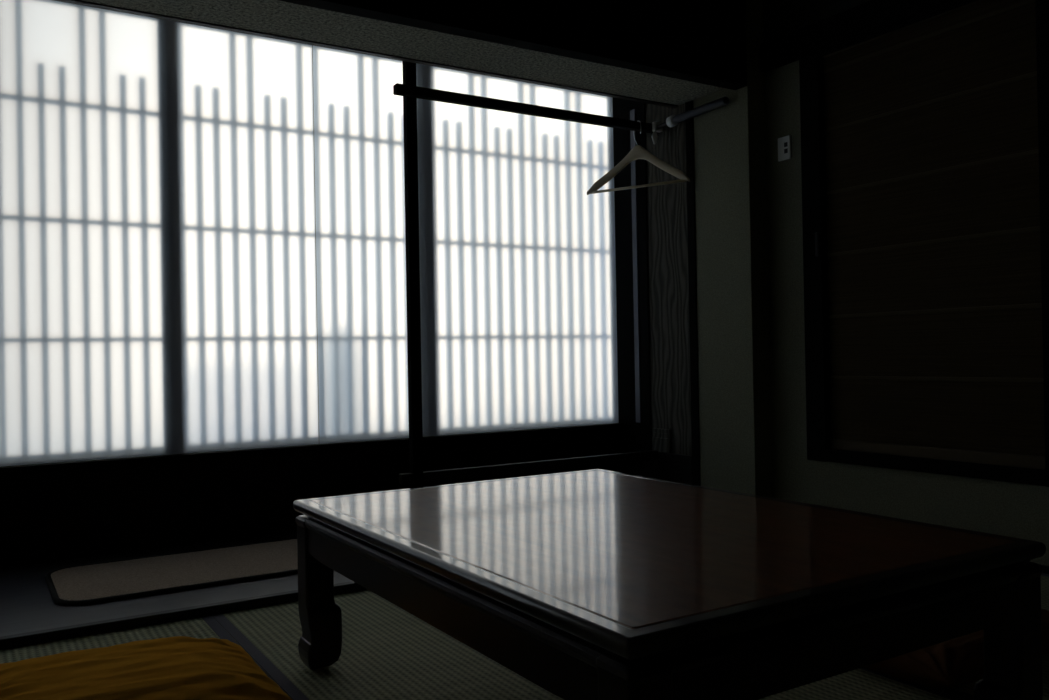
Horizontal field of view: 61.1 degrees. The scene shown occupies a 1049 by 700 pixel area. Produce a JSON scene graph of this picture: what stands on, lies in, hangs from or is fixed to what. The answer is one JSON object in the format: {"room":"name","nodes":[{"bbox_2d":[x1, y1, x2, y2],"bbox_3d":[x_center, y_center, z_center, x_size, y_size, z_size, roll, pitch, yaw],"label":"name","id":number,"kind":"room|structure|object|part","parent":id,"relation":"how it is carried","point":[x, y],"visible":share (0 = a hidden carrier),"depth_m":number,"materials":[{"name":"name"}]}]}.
{"room":"traditional dwelling","nodes":[
{"label":"traditional dwelling","id":0,"kind":"room"},
{"bbox_2d":[0,531,367,649],"bbox_3d":[-1.014,0.752,2.844,4.170,0.124,0.980,-1,0,-32],"label":"floor","id":1,"kind":"structure","parent":0,"point":[29,615],"depth_m":2.44,"materials":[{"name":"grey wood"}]},
{"bbox_2d":[45,538,297,604],"bbox_3d":[-0.834,0.683,2.922,1.290,0.013,0.490,-1,0,-32],"label":"floor mat","id":2,"kind":"object","parent":1,"relation":"on","point":[144,576],"visible":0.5,"depth_m":2.72,"materials":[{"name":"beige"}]},
{"bbox_2d":[0,429,619,566],"bbox_3d":[-1.188,0.605,3.270,4.330,0.430,0.116,-1,0,-32],"label":"wall","id":3,"kind":"structure","parent":0,"point":[71,514],"depth_m":3.23,"materials":[{"name":"brown wood"}]},
{"bbox_2d":[0,423,624,475],"bbox_3d":[-1.262,0.383,3.125,4.058,0.024,0.050,-1,0,-32],"label":"sill","id":4,"kind":"structure","parent":3,"relation":"attached to","point":[145,460],"depth_m":3.31,"materials":[{"name":"black wood"}]},
{"bbox_2d":[0,0,651,466],"bbox_3d":[-1.218,-0.378,3.124,4.150,1.725,0.342,-1,0,-32],"label":"window","id":5,"kind":"structure","parent":3,"relation":"attached to","point":[164,248],"depth_m":3.38,"materials":[{"name":"glass"}]},
{"bbox_3d":[-1.912,-0.425,2.766,2.592,1.612,0.004,-1,0,-32],"label":"frosted pane","id":6,"kind":"part","parent":5,"relation":"part of","materials":[{"name":"glass"}]},
{"bbox_3d":[-0.180,-0.450,3.846,1.487,1.612,0.004,-1,0,-32],"label":"frosted pane","id":7,"kind":"part","parent":5,"relation":"part of","materials":[{"name":"glass"}]},
{"bbox_2d":[393,60,658,487],"bbox_3d":[0.059,-0.237,3.646,1.263,1.828,0.072,-1,0,-32],"label":"frame","id":8,"kind":"object","parent":3,"relation":"attached to","point":[410,92],"visible":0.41,"depth_m":3.36,"materials":[{"name":"black wood"}]},
{"bbox_3d":[-0.421,-0.220,3.368,0.042,1.808,0.035,-1,0,-32],"label":"post","id":9,"kind":"part","parent":8,"relation":"part of","materials":[{"name":"black wood"}]},
{"bbox_3d":[0.064,0.476,3.659,1.246,0.037,0.031,-1,0,-32],"label":"rail","id":10,"kind":"part","parent":8,"relation":"part of","materials":[{"name":"black wood"}]},
{"bbox_2d":[587,120,689,194],"bbox_3d":[0.495,-0.858,3.904,0.492,0.300,0.037,-1,0,33],"label":"clothes hanger","id":11,"kind":"object","parent":8,"relation":"hanging from","point":[638,152],"visible":0.97,"depth_m":3.90,"materials":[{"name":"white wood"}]},
{"bbox_2d":[81,0,724,104],"bbox_3d":[-0.975,-1.351,2.636,4.069,0.633,0.334,-1,0,-32],"label":"soffit","id":12,"kind":"structure","parent":0,"point":[276,17],"depth_m":3.03,"materials":[{"name":"paint"}]},
{"bbox_2d":[693,0,772,497],"bbox_3d":[0.919,-0.456,3.711,0.260,2.480,0.312,-1,0,-32],"label":"wall","id":13,"kind":"structure","parent":0,"point":[730,151],"depth_m":3.58,"materials":[{"name":"paint"}]},
{"bbox_2d":[54,0,677,107],"bbox_3d":[-1.065,-1.045,2.787,4.069,0.034,0.024,-1,0,-32],"label":"trim","id":14,"kind":"structure","parent":13,"relation":"attached to","point":[78,2],"depth_m":3.05,"materials":[{"name":"black wood"}]},
{"bbox_2d":[279,0,746,89],"bbox_3d":[-0.869,-1.344,2.467,4.069,0.654,0.065,-1,0,-32],"label":"ceiling","id":15,"kind":"structure","parent":13,"relation":"attached to","point":[698,41],"depth_m":3.15,"materials":[{"name":"black wood"}]},
{"bbox_2d":[685,101,700,485],"bbox_3d":[0.723,-0.197,3.793,0.018,1.725,0.042,-1,0,-32],"label":"trim","id":16,"kind":"structure","parent":13,"relation":"attached to","point":[690,169],"depth_m":3.79,"materials":[{"name":"black wood"}]},
{"bbox_2d":[765,60,1048,565],"bbox_3d":[2.129,-0.488,1.866,0.160,2.480,4.100,-1,0,-32],"label":"wall","id":17,"kind":"structure","parent":0,"point":[1010,509],"depth_m":3.42,"materials":[{"name":"paint"}]},
{"bbox_2d":[778,135,790,160],"bbox_3d":[1.017,-0.789,3.482,0.010,0.092,0.062,-1,0,-32],"label":"light switch","id":18,"kind":"object","parent":17,"relation":"attached to","point":[784,143],"visible":1,"depth_m":3.48,"materials":[{"name":"white plastic"}]},
{"bbox_2d":[760,0,1048,486],"bbox_3d":[2.109,-0.428,1.852,0.170,1.640,4.099,-1,0,-32],"label":"window","id":19,"kind":"structure","parent":17,"relation":"in","point":[812,119],"depth_m":3.32,"materials":[{"name":"black wood"}]},
{"bbox_2d":[823,0,1044,469],"bbox_3d":[1.358,-0.371,3.010,0.040,1.474,0.796,-1,0,-32],"label":"blind","id":20,"kind":"object","parent":19,"relation":"attached to","point":[931,130],"visible":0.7,"depth_m":2.95,"materials":[{"name":"fabric"}]},
{"bbox_3d":[1.345,-1.107,3.014,0.040,0.002,0.796,-1,0,-32],"label":"head rail","id":21,"kind":"part","parent":20,"relation":"part of","materials":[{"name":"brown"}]},
{"bbox_3d":[1.392,0.389,3.018,0.134,0.042,0.800,-1,0,-32],"label":"frame sill","id":22,"kind":"part","parent":19,"relation":"part of","materials":[{"name":"black wood"}]},
{"bbox_2d":[1039,564,1048,573],"bbox_3d":[2.077,0.651,1.814,0.012,0.042,4.100,-1,0,-32],"label":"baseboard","id":23,"kind":"structure","parent":17,"relation":"attached to","point":[1045,568],"depth_m":2.65,"materials":[{"name":"black wood"}]},
{"bbox_3d":[0.341,0.760,0.671,4.410,0.075,4.240,-1,0,-32],"label":"floor","id":24,"kind":"structure","parent":0,"visible":0},
{"bbox_2d":[0,615,292,699],"bbox_3d":[-0.734,0.723,1.314,0.949,0.046,1.906,-1,0,-32],"label":"mat","id":25,"kind":"object","parent":24,"relation":"on","point":[203,627],"visible":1,"depth_m":2.19,"materials":[{"name":"wicker"}]},
{"bbox_2d":[0,636,291,699],"bbox_3d":[-0.767,0.644,1.646,0.600,0.113,0.630,-1,0,-32],"label":"floor cushion","id":26,"kind":"object","parent":25,"relation":"on","point":[176,667],"visible":1,"depth_m":1.63,"materials":[{"name":"fabric"}]},
{"bbox_2d":[212,590,967,699],"bbox_3d":[0.129,0.710,1.853,1.084,0.046,1.906,-1,0,-32],"label":"mat","id":27,"kind":"object","parent":24,"relation":"on","point":[388,652],"visible":0.39,"depth_m":1.95,"materials":[{"name":"wicker"}]},
{"bbox_2d":[293,469,1045,699],"bbox_3d":[0.162,0.502,1.696,0.849,0.366,1.191,-1,0,-32],"label":"table","id":28,"kind":"object","parent":27,"relation":"on","point":[594,584],"visible":1,"depth_m":1.34,"materials":[{"name":"black paint"}]},
{"bbox_3d":[-0.454,0.532,1.963,0.079,0.331,0.079,-1,0,-32],"label":"leg","id":29,"kind":"part","parent":28,"relation":"part of","materials":[{"name":"paint"}]},
{"bbox_3d":[0.131,0.516,1.026,0.079,0.331,0.079,-1,0,-32],"label":"leg","id":30,"kind":"part","parent":28,"relation":"part of","materials":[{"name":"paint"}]},
{"bbox_3d":[0.778,0.507,1.429,0.079,0.331,0.079,-1,0,-32],"label":"leg","id":31,"kind":"part","parent":28,"relation":"part of","materials":[{"name":"paint"}]},
{"bbox_3d":[1.049,0.696,2.427,1.082,0.046,1.906,-1,0,-32],"label":"mat","id":32,"kind":"object","parent":24,"relation":"on","visible":0},
{"bbox_2d":[863,609,1048,688],"bbox_3d":[0.886,0.629,2.109,0.570,0.090,0.600,-1,0,-33],"label":"floor cushion","id":33,"kind":"object","parent":32,"relation":"on","point":[956,662],"visible":0.17,"depth_m":1.79,"materials":[{"name":"orange fabric"}]},
{"bbox_3d":[0.699,-0.450,4.077,0.248,2.480,0.542,-1,0,-32],"label":"wall","id":34,"kind":"structure","parent":0,"visible":0},
{"bbox_2d":[619,447,691,483],"bbox_3d":[0.592,0.563,4.016,0.022,0.212,0.496,-1,0,-32],"label":"baseboard","id":35,"kind":"structure","parent":34,"relation":"attached to","point":[669,466],"depth_m":3.95,"materials":[{"name":"black wood"}]},
{"bbox_2d":[645,103,691,455],"bbox_3d":[0.630,-0.477,3.921,0.032,1.865,0.264,-1,0,-32],"label":"trim board","id":36,"kind":"object","parent":34,"relation":"attached to","point":[667,203],"visible":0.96,"depth_m":3.92,"materials":[{"name":"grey wood"}]},
{"bbox_2d":[651,97,728,143],"bbox_3d":[0.695,-0.963,3.751,0.054,0.103,0.442,-1,0,-32],"label":"pole","id":37,"kind":"object","parent":36,"relation":"attached to","point":[673,120],"visible":1,"depth_m":3.74,"materials":[{"name":"grey metal"}]}
]}

